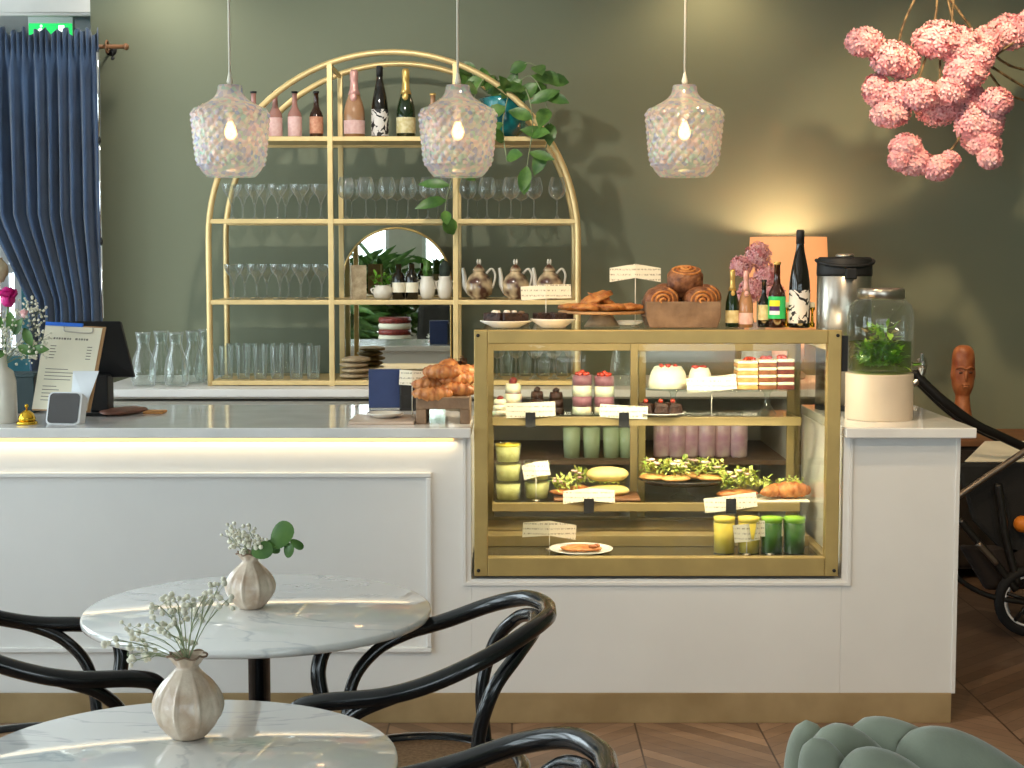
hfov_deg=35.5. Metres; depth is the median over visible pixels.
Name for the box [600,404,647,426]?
name card
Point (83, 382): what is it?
receipt
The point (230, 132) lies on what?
pendant lamp
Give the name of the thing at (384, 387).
box
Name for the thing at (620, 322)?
serving plate
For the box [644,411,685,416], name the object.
serving plate
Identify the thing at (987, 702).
floor
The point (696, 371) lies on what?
cake
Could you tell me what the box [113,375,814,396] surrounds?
countertop
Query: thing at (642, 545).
display case
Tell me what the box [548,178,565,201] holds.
wine glass
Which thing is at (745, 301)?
bottle
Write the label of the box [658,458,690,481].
sandwich
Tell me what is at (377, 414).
serving dish
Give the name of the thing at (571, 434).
glass
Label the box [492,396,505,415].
cake
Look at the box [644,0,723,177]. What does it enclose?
pendant lamp
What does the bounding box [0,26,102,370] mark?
velvet curtain
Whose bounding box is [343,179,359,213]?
wine glass
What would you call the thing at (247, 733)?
marble table
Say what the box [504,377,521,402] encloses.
cake
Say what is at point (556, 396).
cake
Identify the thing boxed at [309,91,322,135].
bottle
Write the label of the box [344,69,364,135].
bottle
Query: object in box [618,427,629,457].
glass
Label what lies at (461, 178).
wine glass
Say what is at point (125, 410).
pouch
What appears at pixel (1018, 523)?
ball
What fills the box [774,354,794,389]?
cake slice
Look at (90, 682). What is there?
armchair
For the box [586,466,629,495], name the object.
sandwich
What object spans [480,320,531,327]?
serving plate
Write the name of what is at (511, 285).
teapot
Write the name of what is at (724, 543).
drink glass
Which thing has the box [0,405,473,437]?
countertop
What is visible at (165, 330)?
glass carafe
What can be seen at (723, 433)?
drink can
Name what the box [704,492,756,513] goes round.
name card
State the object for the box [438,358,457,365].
croissant
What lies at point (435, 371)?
croissant
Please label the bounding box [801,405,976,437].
countertop
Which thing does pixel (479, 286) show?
teapot
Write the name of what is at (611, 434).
glass
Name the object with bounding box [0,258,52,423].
flower vase
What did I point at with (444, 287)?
potted cactus
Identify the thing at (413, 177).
wine glass
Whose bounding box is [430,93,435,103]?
bottle
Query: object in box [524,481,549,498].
jar
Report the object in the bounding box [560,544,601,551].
crepe
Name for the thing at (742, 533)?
name card
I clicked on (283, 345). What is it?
tumbler
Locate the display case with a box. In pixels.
[474,330,847,575]
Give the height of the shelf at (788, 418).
0.032 m
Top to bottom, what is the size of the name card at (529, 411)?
0.094 m
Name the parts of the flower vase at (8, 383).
stem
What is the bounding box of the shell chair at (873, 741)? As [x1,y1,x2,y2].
[784,716,1023,767]
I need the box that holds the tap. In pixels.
[911,353,924,368]
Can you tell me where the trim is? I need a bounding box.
[0,0,90,34]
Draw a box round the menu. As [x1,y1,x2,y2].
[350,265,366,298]
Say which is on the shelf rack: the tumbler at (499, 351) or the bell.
the tumbler at (499, 351)
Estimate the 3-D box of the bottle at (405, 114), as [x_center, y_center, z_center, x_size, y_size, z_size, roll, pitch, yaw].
[-0.507,-1.339,7.637,0.092,0.329,0.092,0,5,0]
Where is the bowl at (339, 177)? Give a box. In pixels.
[337,177,353,199]
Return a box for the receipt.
[71,371,98,402]
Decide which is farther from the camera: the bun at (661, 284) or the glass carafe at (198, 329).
the glass carafe at (198, 329)
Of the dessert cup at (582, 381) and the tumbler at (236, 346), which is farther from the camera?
the tumbler at (236, 346)
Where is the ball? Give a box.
[1013,516,1023,531]
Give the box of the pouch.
[99,406,147,414]
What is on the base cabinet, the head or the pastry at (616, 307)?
the head
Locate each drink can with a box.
[653,426,668,457]
[669,426,684,457]
[685,426,698,457]
[699,426,715,457]
[715,426,730,457]
[730,426,747,457]
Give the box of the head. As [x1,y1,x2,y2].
[950,345,975,419]
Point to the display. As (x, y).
(115, 361)
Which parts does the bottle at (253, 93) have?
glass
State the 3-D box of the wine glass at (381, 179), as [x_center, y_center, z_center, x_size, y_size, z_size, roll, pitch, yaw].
[-0.672,-0.908,7.893,0.083,0.202,0.082,0,5,0]
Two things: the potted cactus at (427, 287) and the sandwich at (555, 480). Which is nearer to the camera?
the sandwich at (555, 480)
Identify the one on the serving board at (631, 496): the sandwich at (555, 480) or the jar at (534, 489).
the sandwich at (555, 480)
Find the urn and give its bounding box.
[815,254,875,410]
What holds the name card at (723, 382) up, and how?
on the display case
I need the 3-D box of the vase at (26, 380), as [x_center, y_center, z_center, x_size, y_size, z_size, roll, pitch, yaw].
[-1.810,0.030,5.922,0.121,0.148,0.106,0,5,0]
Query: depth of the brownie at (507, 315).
5.52 m
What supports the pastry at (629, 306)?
on the cake stand at (599, 318)
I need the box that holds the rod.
[96,47,103,317]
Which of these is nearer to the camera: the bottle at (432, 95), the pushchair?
the pushchair
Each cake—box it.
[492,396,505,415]
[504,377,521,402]
[530,387,543,402]
[533,312,549,318]
[549,313,566,318]
[549,387,563,414]
[555,312,572,318]
[639,399,653,413]
[647,364,686,388]
[653,399,668,413]
[665,399,682,413]
[688,365,710,378]
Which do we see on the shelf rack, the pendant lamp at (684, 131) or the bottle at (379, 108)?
the bottle at (379, 108)
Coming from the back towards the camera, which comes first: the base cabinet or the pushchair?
the base cabinet
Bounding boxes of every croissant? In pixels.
[411,377,442,388]
[412,387,452,401]
[422,364,461,379]
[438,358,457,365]
[438,382,473,395]
[439,371,473,384]
[450,364,473,373]
[756,474,778,497]
[776,475,810,497]
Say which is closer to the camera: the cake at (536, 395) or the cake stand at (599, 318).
the cake stand at (599, 318)
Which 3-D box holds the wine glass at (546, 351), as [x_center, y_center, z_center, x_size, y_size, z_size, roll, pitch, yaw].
[0.203,-0.127,7.735,0.083,0.202,0.082,0,5,0]
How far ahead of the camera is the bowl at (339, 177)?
7.66 m
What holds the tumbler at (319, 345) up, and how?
on the shelf rack
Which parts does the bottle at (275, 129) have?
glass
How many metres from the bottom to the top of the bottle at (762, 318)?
0.166 m
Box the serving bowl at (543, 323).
[530,318,575,327]
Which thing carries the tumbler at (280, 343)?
on the shelf rack
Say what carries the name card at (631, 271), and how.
on the display case
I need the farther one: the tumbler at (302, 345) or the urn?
the tumbler at (302, 345)
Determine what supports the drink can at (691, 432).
on the counter at (766, 445)
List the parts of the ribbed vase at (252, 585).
stem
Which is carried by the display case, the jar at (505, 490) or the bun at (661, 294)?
the jar at (505, 490)
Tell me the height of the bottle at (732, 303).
0.201 m
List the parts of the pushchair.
fabric seat, frame post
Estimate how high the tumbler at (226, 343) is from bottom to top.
0.159 m
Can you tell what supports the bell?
on the counter at (95, 510)
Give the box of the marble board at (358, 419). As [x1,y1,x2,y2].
[348,414,415,424]
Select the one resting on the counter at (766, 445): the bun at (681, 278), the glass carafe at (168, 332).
the glass carafe at (168, 332)
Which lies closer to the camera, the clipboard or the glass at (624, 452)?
the clipboard
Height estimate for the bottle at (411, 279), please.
0.169 m
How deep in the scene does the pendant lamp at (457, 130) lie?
5.47 m
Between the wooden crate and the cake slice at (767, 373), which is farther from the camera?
the cake slice at (767, 373)
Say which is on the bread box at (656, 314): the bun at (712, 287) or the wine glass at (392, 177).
the bun at (712, 287)
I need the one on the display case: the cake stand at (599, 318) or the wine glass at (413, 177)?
the cake stand at (599, 318)
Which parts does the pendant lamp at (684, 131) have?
lamp shade, cord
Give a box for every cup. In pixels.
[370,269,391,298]
[572,369,591,415]
[594,370,614,415]
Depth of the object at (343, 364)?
7.71 m
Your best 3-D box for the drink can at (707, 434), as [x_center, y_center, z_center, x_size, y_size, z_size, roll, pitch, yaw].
[0.927,0.263,7.606,0.080,0.172,0.080,0,5,0]
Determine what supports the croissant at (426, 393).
on the wooden crate
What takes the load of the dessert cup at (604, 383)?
on the display case
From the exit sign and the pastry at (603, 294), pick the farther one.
the exit sign
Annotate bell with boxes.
[16,404,37,424]
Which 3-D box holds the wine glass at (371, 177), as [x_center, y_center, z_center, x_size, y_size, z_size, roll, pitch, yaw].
[-0.701,-0.890,7.673,0.083,0.202,0.082,0,5,0]
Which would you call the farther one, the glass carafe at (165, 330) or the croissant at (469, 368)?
the glass carafe at (165, 330)
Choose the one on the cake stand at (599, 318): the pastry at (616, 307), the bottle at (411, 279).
the pastry at (616, 307)
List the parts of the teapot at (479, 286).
spout, lid, handle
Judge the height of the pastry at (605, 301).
0.062 m
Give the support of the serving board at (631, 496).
on the display case
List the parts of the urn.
pump lid, carry handle, spout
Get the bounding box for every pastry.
[557,303,579,310]
[572,303,601,311]
[580,290,612,303]
[587,292,614,303]
[597,303,625,311]
[622,303,643,310]
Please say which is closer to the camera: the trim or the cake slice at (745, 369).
the cake slice at (745, 369)
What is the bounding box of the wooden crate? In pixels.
[416,395,471,423]
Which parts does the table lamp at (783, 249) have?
lamp shade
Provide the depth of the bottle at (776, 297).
5.53 m
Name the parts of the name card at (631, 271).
stem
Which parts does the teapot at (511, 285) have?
spout, lid, handle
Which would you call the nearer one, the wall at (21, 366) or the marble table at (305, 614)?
the marble table at (305, 614)
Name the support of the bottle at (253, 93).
on the shelf rack
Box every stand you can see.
[558,310,643,326]
[638,473,728,497]
[646,389,775,412]
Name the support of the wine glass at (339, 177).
on the shelf rack
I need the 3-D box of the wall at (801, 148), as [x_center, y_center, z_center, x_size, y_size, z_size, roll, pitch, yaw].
[0.773,-0.673,8.348,5.854,3.200,0.150,0,5,0]
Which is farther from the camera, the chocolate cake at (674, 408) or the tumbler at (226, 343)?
the tumbler at (226, 343)
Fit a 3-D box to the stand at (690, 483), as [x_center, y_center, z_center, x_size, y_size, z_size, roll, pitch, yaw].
[0.638,0.389,5.971,0.342,0.075,0.267,0,5,0]
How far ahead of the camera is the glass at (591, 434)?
7.57 m
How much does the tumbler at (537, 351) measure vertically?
0.159 m
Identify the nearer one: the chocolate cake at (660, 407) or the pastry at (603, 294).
the pastry at (603, 294)
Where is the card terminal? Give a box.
[46,392,86,424]
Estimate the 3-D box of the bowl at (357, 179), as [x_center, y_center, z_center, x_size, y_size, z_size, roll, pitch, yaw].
[-0.790,-0.955,7.889,0.083,0.107,0.082,0,5,0]
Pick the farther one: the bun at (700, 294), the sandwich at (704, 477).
the sandwich at (704, 477)
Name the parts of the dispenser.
steel lid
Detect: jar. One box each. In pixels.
[495,442,520,461]
[495,463,520,480]
[495,482,520,499]
[524,462,549,479]
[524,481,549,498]
[847,299,913,372]
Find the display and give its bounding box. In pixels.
[65,321,134,415]
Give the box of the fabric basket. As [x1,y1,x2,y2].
[960,545,1023,589]
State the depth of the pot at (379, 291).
7.67 m
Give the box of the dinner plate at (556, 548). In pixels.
[549,542,612,555]
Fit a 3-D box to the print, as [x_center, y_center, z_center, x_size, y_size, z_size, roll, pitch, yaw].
[-1.566,-0.054,5.627,0.166,0.217,0.088,0,5,0]
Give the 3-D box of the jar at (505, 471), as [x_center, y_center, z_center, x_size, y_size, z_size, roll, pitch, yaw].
[-0.015,0.323,5.935,0.100,0.069,0.100,0,5,0]
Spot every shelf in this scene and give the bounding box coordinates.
[492,411,800,425]
[492,494,799,511]
[494,440,800,464]
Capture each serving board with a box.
[553,491,640,501]
[756,494,809,501]
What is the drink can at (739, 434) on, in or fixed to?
on the counter at (766, 445)
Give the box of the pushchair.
[910,357,1023,635]
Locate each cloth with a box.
[143,410,166,413]
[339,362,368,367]
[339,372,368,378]
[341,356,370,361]
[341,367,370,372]
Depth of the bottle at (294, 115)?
7.62 m
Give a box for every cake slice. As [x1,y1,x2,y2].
[734,356,757,389]
[756,355,776,389]
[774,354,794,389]
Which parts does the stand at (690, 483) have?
dark platter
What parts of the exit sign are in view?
green panel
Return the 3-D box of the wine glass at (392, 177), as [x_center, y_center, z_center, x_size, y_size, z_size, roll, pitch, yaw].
[-0.600,-0.890,7.673,0.083,0.202,0.082,0,5,0]
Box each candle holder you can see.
[785,302,788,326]
[810,302,814,326]
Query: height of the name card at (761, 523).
0.119 m
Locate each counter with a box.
[0,405,976,722]
[113,375,814,516]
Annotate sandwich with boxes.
[549,471,575,494]
[567,465,589,489]
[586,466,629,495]
[639,456,669,480]
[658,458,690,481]
[678,454,709,478]
[694,458,727,480]
[716,465,760,496]
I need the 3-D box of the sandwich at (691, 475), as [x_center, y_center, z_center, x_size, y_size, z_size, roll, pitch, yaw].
[0.680,0.308,6.008,0.129,0.092,0.103,2,5,22]
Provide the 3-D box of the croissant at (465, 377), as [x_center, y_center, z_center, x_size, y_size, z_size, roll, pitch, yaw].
[-0.180,-0.018,5.586,0.143,0.055,0.055,-3,5,-29]
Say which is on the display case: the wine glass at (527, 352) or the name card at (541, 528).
the name card at (541, 528)
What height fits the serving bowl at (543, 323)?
0.031 m
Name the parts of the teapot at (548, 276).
spout, lid, handle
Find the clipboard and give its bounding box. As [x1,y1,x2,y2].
[32,322,105,411]
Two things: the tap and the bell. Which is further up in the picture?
the tap
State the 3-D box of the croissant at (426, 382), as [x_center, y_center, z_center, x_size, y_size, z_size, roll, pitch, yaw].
[-0.279,0.002,5.605,0.143,0.056,0.056,-1,5,-17]
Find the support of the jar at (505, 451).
on the jar at (505, 471)
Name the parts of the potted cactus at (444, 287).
pot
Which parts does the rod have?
rod, rod, rod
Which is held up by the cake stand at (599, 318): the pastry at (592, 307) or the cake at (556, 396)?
the pastry at (592, 307)
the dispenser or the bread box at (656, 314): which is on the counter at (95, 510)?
the dispenser
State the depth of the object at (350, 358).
7.71 m
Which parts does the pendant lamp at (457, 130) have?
cord, lamp shade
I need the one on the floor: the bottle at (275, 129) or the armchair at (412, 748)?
the armchair at (412, 748)
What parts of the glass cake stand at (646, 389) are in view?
plate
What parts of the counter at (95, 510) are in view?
panel moulding, edge trim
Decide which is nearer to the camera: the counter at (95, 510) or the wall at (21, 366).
the counter at (95, 510)
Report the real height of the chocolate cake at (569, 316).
0.032 m
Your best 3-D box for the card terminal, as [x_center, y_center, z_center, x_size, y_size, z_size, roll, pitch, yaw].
[-1.539,0.090,5.527,0.123,0.124,0.088,1,5,7]
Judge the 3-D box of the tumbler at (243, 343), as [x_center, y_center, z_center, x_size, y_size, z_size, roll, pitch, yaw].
[-1.301,-0.123,7.956,0.069,0.159,0.066,0,5,0]
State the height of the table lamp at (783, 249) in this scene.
0.712 m
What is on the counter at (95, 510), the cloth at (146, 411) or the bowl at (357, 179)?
the cloth at (146, 411)
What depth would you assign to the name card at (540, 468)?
5.90 m
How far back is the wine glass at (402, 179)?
7.88 m
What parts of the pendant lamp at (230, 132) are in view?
cord, lamp shade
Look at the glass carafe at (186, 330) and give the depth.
7.75 m
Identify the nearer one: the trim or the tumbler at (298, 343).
the tumbler at (298, 343)
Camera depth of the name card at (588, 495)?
5.84 m
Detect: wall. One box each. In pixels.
[7,288,29,370]
[90,0,1023,428]
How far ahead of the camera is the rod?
7.94 m
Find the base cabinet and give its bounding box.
[958,429,1023,568]
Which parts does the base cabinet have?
door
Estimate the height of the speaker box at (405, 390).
0.139 m
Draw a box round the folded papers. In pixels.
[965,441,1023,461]
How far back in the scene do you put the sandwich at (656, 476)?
5.94 m
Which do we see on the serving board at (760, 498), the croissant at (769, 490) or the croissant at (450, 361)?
the croissant at (769, 490)
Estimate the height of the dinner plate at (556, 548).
0.018 m
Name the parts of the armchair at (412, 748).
leg, leg, cane seat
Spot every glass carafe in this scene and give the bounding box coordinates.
[131,332,155,385]
[149,330,173,382]
[164,332,188,385]
[181,330,205,382]
[195,329,217,379]
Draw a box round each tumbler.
[219,346,232,378]
[226,343,239,369]
[236,346,249,378]
[243,343,256,370]
[253,346,266,378]
[261,343,274,370]
[270,345,283,378]
[280,343,293,371]
[289,345,302,378]
[298,343,311,372]
[306,345,319,378]
[499,351,512,375]
[518,351,531,375]
[537,351,550,375]
[555,351,568,375]
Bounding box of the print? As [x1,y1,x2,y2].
[40,337,91,399]
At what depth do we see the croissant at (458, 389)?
5.54 m
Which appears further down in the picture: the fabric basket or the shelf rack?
the fabric basket
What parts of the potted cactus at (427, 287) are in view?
pot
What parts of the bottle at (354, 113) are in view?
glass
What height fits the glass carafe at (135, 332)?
0.251 m
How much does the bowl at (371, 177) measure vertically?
0.107 m
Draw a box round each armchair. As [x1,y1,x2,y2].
[0,610,164,737]
[291,590,556,767]
[398,726,618,767]
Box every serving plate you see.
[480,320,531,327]
[616,320,642,324]
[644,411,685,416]
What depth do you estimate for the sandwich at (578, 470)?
5.98 m
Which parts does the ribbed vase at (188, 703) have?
stem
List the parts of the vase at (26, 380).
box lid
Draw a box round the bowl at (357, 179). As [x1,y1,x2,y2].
[343,179,359,200]
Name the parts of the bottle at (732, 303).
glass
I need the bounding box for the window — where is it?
[0,245,22,355]
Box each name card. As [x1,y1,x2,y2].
[399,370,423,416]
[505,401,555,426]
[521,284,570,300]
[522,460,550,500]
[522,521,575,549]
[563,488,614,513]
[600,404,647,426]
[610,264,660,326]
[686,374,736,415]
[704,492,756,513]
[733,522,759,554]
[759,521,782,554]
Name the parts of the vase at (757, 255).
stem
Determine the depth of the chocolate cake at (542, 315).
5.54 m
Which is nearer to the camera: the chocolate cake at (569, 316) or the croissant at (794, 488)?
the chocolate cake at (569, 316)
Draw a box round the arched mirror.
[344,227,451,372]
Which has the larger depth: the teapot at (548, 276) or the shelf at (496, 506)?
the teapot at (548, 276)
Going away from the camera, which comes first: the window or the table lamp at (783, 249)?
the table lamp at (783, 249)
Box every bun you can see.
[643,286,678,304]
[655,283,681,301]
[667,265,702,299]
[682,286,718,302]
[703,284,721,300]
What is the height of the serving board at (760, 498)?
0.006 m
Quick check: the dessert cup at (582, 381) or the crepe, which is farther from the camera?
the dessert cup at (582, 381)
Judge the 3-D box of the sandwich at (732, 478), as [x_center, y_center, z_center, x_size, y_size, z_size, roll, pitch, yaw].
[0.833,0.363,5.923,0.169,0.121,0.120,-1,5,-11]
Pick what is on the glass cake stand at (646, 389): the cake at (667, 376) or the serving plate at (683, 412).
the cake at (667, 376)
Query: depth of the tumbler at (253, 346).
7.73 m
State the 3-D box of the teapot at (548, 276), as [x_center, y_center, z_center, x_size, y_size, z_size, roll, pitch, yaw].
[0.181,-0.505,7.703,0.132,0.194,0.130,-4,6,-41]
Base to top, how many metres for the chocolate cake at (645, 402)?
0.053 m
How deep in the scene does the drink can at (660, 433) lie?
7.59 m
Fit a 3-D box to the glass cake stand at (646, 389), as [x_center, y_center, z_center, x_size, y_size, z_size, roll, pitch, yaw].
[0.775,0.062,5.954,0.565,0.095,0.240,0,5,0]
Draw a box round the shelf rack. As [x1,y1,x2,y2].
[205,49,580,385]
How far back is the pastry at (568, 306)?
5.63 m
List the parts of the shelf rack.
post, post, shelf rail, shelf rail, shelf plate, shelf rail, shelf plate, shelf rail, shelf plate, post, post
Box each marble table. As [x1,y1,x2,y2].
[0,700,397,767]
[79,574,431,701]
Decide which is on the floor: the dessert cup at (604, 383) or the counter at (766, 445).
the counter at (766, 445)
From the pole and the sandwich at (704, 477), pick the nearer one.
the sandwich at (704, 477)
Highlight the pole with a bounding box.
[99,40,128,59]
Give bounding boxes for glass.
[337,177,353,211]
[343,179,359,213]
[357,177,373,210]
[367,179,383,212]
[378,177,394,208]
[388,179,404,211]
[399,177,415,207]
[459,178,476,202]
[469,179,484,218]
[478,178,495,199]
[527,352,542,378]
[546,351,561,378]
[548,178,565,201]
[563,426,580,457]
[583,426,600,457]
[603,426,620,457]
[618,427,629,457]
[713,515,734,553]
[738,515,759,553]
[761,515,782,553]
[783,515,805,553]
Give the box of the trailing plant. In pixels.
[415,60,568,234]
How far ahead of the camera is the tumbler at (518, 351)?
7.93 m
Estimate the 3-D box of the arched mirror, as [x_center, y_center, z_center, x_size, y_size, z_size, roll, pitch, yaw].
[-0.590,-0.419,8.195,0.566,0.770,0.019,0,5,0]
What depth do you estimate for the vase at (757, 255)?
7.57 m
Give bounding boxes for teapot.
[462,259,495,299]
[498,259,532,299]
[532,259,566,299]
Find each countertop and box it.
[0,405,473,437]
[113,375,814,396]
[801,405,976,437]
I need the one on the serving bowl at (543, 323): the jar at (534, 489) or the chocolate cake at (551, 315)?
the chocolate cake at (551, 315)
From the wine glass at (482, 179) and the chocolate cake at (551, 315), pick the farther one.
the wine glass at (482, 179)
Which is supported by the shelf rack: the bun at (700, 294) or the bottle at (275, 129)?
the bottle at (275, 129)
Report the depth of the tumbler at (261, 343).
7.95 m
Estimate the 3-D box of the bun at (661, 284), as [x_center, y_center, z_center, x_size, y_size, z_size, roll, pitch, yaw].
[0.551,-0.310,5.718,0.121,0.100,0.110,0,5,-1]
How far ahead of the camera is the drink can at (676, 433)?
7.57 m
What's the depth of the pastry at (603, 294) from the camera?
5.63 m
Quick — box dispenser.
[845,288,924,421]
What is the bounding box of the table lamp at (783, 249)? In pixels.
[744,237,827,378]
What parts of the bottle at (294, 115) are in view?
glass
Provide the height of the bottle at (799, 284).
0.339 m
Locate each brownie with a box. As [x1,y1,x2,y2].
[483,310,501,320]
[501,310,521,320]
[518,311,528,320]
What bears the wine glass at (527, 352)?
on the shelf rack
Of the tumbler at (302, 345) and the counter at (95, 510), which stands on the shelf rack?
the tumbler at (302, 345)
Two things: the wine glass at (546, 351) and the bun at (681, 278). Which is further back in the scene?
the wine glass at (546, 351)
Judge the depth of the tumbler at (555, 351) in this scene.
7.93 m
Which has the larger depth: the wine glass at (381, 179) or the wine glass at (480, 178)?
the wine glass at (381, 179)
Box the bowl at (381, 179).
[367,179,383,200]
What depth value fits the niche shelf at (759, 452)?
7.64 m
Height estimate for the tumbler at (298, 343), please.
0.159 m
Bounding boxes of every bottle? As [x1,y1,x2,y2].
[250,91,256,103]
[268,91,282,135]
[288,91,301,135]
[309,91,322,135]
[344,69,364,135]
[371,66,388,135]
[392,264,404,298]
[396,68,415,135]
[405,264,417,298]
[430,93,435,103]
[725,270,738,327]
[739,271,752,327]
[757,280,767,327]
[768,262,785,327]
[788,230,809,327]
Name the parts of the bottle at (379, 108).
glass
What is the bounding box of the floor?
[0,569,1023,767]
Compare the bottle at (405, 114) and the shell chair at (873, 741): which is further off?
the bottle at (405, 114)
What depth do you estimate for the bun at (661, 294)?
5.53 m
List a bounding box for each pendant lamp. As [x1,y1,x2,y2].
[190,0,270,177]
[418,0,497,177]
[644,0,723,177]
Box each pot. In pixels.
[373,285,391,298]
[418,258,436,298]
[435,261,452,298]
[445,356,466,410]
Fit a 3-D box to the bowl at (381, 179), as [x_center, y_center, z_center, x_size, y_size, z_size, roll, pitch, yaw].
[-0.672,-0.955,7.889,0.083,0.107,0.082,0,5,0]
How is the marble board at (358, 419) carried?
on the counter at (95, 510)
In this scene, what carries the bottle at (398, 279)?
on the shelf rack
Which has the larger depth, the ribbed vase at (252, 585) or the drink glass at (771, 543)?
the drink glass at (771, 543)
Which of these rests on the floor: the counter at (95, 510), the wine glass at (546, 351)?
the counter at (95, 510)
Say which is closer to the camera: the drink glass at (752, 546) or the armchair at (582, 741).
the armchair at (582, 741)
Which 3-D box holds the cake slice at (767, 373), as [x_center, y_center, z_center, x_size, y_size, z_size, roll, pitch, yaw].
[0.940,-0.044,5.925,0.067,0.122,0.101,0,5,0]
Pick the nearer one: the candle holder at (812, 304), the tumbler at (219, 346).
the candle holder at (812, 304)
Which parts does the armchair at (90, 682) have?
cane seat, leg, leg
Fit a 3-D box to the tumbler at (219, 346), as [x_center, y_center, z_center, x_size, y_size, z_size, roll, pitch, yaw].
[-1.381,-0.106,7.737,0.069,0.159,0.066,0,5,0]
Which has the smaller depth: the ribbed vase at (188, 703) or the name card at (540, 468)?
the ribbed vase at (188, 703)
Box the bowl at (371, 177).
[357,177,373,199]
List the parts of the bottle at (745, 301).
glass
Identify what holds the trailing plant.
on the shelf rack
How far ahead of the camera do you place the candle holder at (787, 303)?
5.57 m
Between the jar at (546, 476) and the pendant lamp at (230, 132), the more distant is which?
the jar at (546, 476)
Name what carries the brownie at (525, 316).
on the serving plate at (494, 324)
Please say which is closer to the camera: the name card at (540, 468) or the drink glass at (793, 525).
the drink glass at (793, 525)
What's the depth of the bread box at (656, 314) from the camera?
5.53 m
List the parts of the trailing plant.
pot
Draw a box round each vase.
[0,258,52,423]
[14,371,38,412]
[101,576,234,740]
[220,521,303,609]
[729,241,786,358]
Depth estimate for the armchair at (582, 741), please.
2.62 m
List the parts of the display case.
sliding door, floor panel, sliding door, frame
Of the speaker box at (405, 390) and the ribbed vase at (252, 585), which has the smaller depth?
the ribbed vase at (252, 585)
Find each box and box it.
[369,369,400,409]
[400,385,415,410]
[641,300,720,327]
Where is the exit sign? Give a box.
[28,17,74,35]
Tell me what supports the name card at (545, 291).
on the display case
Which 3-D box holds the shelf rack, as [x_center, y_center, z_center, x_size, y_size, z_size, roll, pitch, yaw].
[-0.562,-0.799,7.791,1.777,1.584,0.489,0,5,0]
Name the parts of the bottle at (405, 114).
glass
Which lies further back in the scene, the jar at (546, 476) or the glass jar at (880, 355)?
the jar at (546, 476)
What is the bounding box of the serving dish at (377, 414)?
[366,411,403,417]
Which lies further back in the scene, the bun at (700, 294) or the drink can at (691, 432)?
the drink can at (691, 432)

